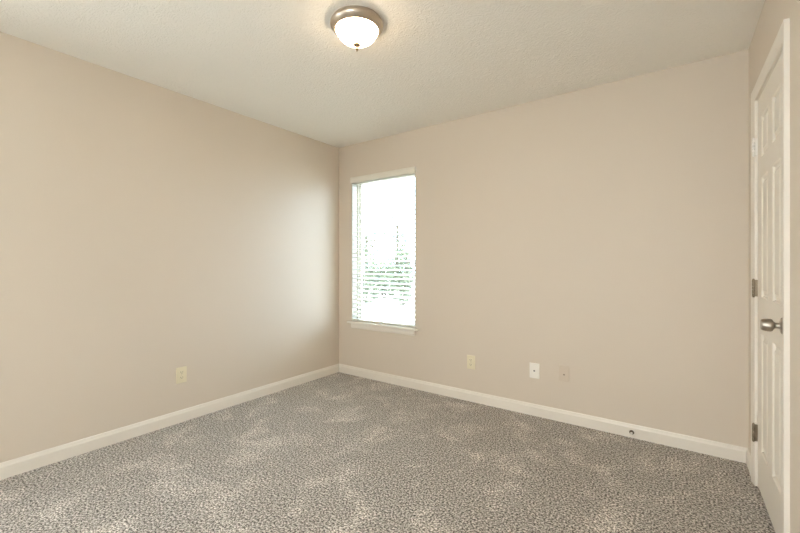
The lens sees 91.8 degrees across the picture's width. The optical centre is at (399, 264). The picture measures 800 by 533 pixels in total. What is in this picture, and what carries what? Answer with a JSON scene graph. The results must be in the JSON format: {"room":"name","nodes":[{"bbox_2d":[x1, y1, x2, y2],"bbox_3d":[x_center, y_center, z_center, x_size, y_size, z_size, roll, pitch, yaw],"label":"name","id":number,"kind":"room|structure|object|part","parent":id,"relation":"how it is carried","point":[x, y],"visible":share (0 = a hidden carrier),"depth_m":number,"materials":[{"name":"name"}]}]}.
{"room":"empty bedroom","nodes":[
{"label":"empty bedroom","id":0,"kind":"room"},
{"bbox_2d":[0,32,338,462],"bbox_3d":[-2.119,-0.049,2.314,0.140,2.440,5.080,0,0,36],"label":"wall","id":1,"kind":"structure","parent":0,"point":[148,231],"depth_m":2.65,"materials":[{"name":"beige paint"}]},
{"bbox_2d":[0,364,338,479],"bbox_3d":[-2.057,1.127,2.269,0.012,0.089,4.800,0,0,36],"label":"baseboard","id":2,"kind":"structure","parent":1,"relation":"attached to","point":[16,466],"depth_m":2.66,"materials":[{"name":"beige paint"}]},
{"bbox_2d":[176,366,186,383],"bbox_3d":[-1.623,0.823,2.879,0.009,0.117,0.074,0,0,36],"label":"electrical outlet","id":3,"kind":"object","parent":1,"relation":"attached to","point":[181,372],"visible":1,"depth_m":2.88,"materials":[{"name":"beige plastic"}]},
{"bbox_2d":[0,0,764,147],"bbox_3d":[-0.701,-1.329,1.301,3.624,0.120,5.080,0,0,36],"label":"ceiling","id":4,"kind":"structure","parent":0,"point":[282,64],"depth_m":2.25,"materials":[{"name":"white paint"}]},
{"bbox_2d":[330,5,382,51],"bbox_3d":[-0.225,-1.190,2.028,0.277,0.157,0.277,0,0,36],"label":"ceiling light","id":5,"kind":"object","parent":4,"relation":"attached to","point":[356,26],"visible":1,"depth_m":1.95,"materials":[{"name":"white glass"}]},
{"bbox_3d":[-0.225,-1.190,2.028,0.221,0.080,0.221,0,0,36],"label":"lamp shade","id":6,"kind":"part","parent":5,"relation":"part of","materials":[{"name":"white glass"}]},
{"bbox_2d":[0,372,774,532],"bbox_3d":[-0.701,1.222,1.301,3.624,0.100,5.080,0,0,36],"label":"floor","id":7,"kind":"structure","parent":0,"point":[339,452],"depth_m":2.13,"materials":[{"name":"carpet"}]},
{"bbox_2d":[339,49,748,447],"bbox_3d":[0.735,-0.049,3.311,3.344,2.440,0.140,0,0,36],"label":"wall","id":8,"kind":"structure","parent":0,"point":[601,232],"depth_m":2.77,"materials":[{"name":"beige paint"}]},
{"bbox_2d":[347,176,417,335],"bbox_3d":[-0.159,-0.112,3.924,0.886,1.574,0.171,0,0,36],"label":"window","id":9,"kind":"structure","parent":8,"relation":"in","point":[397,329],"depth_m":4.13,"materials":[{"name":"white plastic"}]},
{"bbox_3d":[-0.176,0.613,3.899,0.886,0.021,0.111,0,0,36],"label":"sill","id":10,"kind":"part","parent":9,"relation":"part of","materials":[{"name":"beige paint"}]},
{"bbox_2d":[350,166,415,326],"bbox_3d":[-0.167,-0.160,3.895,0.814,1.514,0.095,0,0,36],"label":"window blind","id":11,"kind":"object","parent":9,"relation":"attached to","point":[410,171],"visible":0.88,"depth_m":3.89,"materials":[{"name":"beige plastic"}]},
{"bbox_3d":[-0.393,-0.136,4.079,0.002,1.438,0.057,0,0,36],"label":"ladder cord","id":12,"kind":"part","parent":11,"relation":"part of","materials":[{"name":"white fabric"}]},
{"bbox_3d":[-0.160,0.590,3.913,0.790,0.016,0.052,0,0,36],"label":"rail","id":13,"kind":"part","parent":11,"relation":"part of","materials":[{"name":"white plastic"}]},
{"bbox_2d":[467,355,474,369],"bbox_3d":[0.607,0.838,3.311,0.074,0.117,0.009,0,0,36],"label":"electrical outlet","id":14,"kind":"object","parent":8,"relation":"attached to","point":[470,359],"visible":1,"depth_m":3.31,"materials":[{"name":"beige plastic"}]},
{"bbox_2d":[530,362,538,378],"bbox_3d":[1.039,0.825,2.998,0.074,0.117,0.015,0,0,36],"label":"cable plate","id":15,"kind":"object","parent":8,"relation":"attached to","point":[534,367],"visible":1,"depth_m":3.00,"materials":[{"name":"white plastic"}]},
{"bbox_2d":[339,364,747,462],"bbox_3d":[0.690,1.127,3.249,3.344,0.089,0.012,0,0,36],"label":"baseboard","id":16,"kind":"structure","parent":8,"relation":"attached to","point":[695,444],"depth_m":2.84,"materials":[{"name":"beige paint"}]},
{"bbox_2d":[559,365,568,381],"bbox_3d":[1.218,0.811,2.875,0.071,0.116,0.008,0,0,36],"label":"plate","id":17,"kind":"object","parent":8,"relation":"attached to","point":[563,370],"visible":1,"depth_m":2.87,"materials":[{"name":"beige plastic"}]},
{"bbox_2d":[749,0,799,532],"bbox_3d":[0.737,-0.049,0.274,0.190,2.440,5.080,0,0,36],"label":"wall","id":18,"kind":"structure","parent":0,"point":[773,13],"depth_m":1.41,"materials":[{"name":"beige paint"}]},
{"bbox_2d":[746,448,750,475],"bbox_3d":[0.654,1.127,0.333,0.012,0.089,4.800,0,0,36],"label":"baseboard","id":19,"kind":"structure","parent":18,"relation":"attached to","point":[748,454],"depth_m":2.21,"materials":[{"name":"beige paint"}]},
{"bbox_2d":[752,51,782,532],"bbox_3d":[1.681,0.150,1.782,0.101,2.018,0.666,0,0,36],"label":"door","id":20,"kind":"structure","parent":18,"relation":"in","point":[768,146],"depth_m":1.76,"materials":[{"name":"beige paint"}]},
{"bbox_3d":[1.506,0.247,1.574,0.058,0.051,0.051,0,0,36],"label":"knob","id":21,"kind":"part","parent":20,"relation":"part of","materials":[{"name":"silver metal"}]},
{"bbox_2d":[751,18,789,532],"bbox_3d":[1.739,0.124,1.735,0.158,2.095,0.788,0,0,36],"label":"door frame","id":22,"kind":"structure","parent":18,"relation":"attached to","point":[781,43],"depth_m":1.46,"materials":[{"name":"beige paint"}]},
{"label":"outside","id":23,"kind":"structure","parent":0,"visible":0},
{"bbox_2d":[362,276,414,322],"bbox_3d":[-2.410,1.722,14.688,65.000,0.200,75.000,0,0,36],"label":"ground","id":24,"kind":"structure","parent":23,"point":[413,291],"depth_m":14.21,"materials":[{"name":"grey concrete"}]},
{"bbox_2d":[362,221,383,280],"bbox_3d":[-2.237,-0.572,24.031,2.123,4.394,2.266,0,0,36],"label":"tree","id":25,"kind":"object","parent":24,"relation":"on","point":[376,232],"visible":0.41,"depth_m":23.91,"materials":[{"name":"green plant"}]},
{"bbox_2d":[362,249,386,302],"bbox_3d":[-1.537,0.509,15.536,1.791,2.242,1.858,0,0,36],"label":"shrub","id":26,"kind":"object","parent":24,"relation":"on","point":[371,259],"visible":0.36,"depth_m":15.26,"materials":[{"name":"green plant"}]},
{"bbox_2d":[367,258,396,297],"bbox_3d":[-0.824,0.639,18.464,1.669,2.021,1.660,0,0,-26],"label":"shrub","id":27,"kind":"object","parent":24,"relation":"on","point":[385,259],"visible":0.34,"depth_m":18.23,"materials":[{"name":"green plant"}]},
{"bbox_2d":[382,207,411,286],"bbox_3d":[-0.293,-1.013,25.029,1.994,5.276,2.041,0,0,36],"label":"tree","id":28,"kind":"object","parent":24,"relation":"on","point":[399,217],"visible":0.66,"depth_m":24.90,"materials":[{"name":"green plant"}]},
{"bbox_2d":[386,241,414,304],"bbox_3d":[0.023,0.351,15.503,1.226,2.576,1.348,0,0,36],"label":"shrub","id":29,"kind":"object","parent":24,"relation":"on","point":[402,245],"visible":0.64,"depth_m":15.32,"materials":[{"name":"green plant"}]},
{"bbox_3d":[0.183,0.740,15.402,0.406,1.768,0.692,0,0,44],"label":"stem","id":30,"kind":"part","parent":29,"relation":"part of","materials":[{"name":"plant"}]}
]}

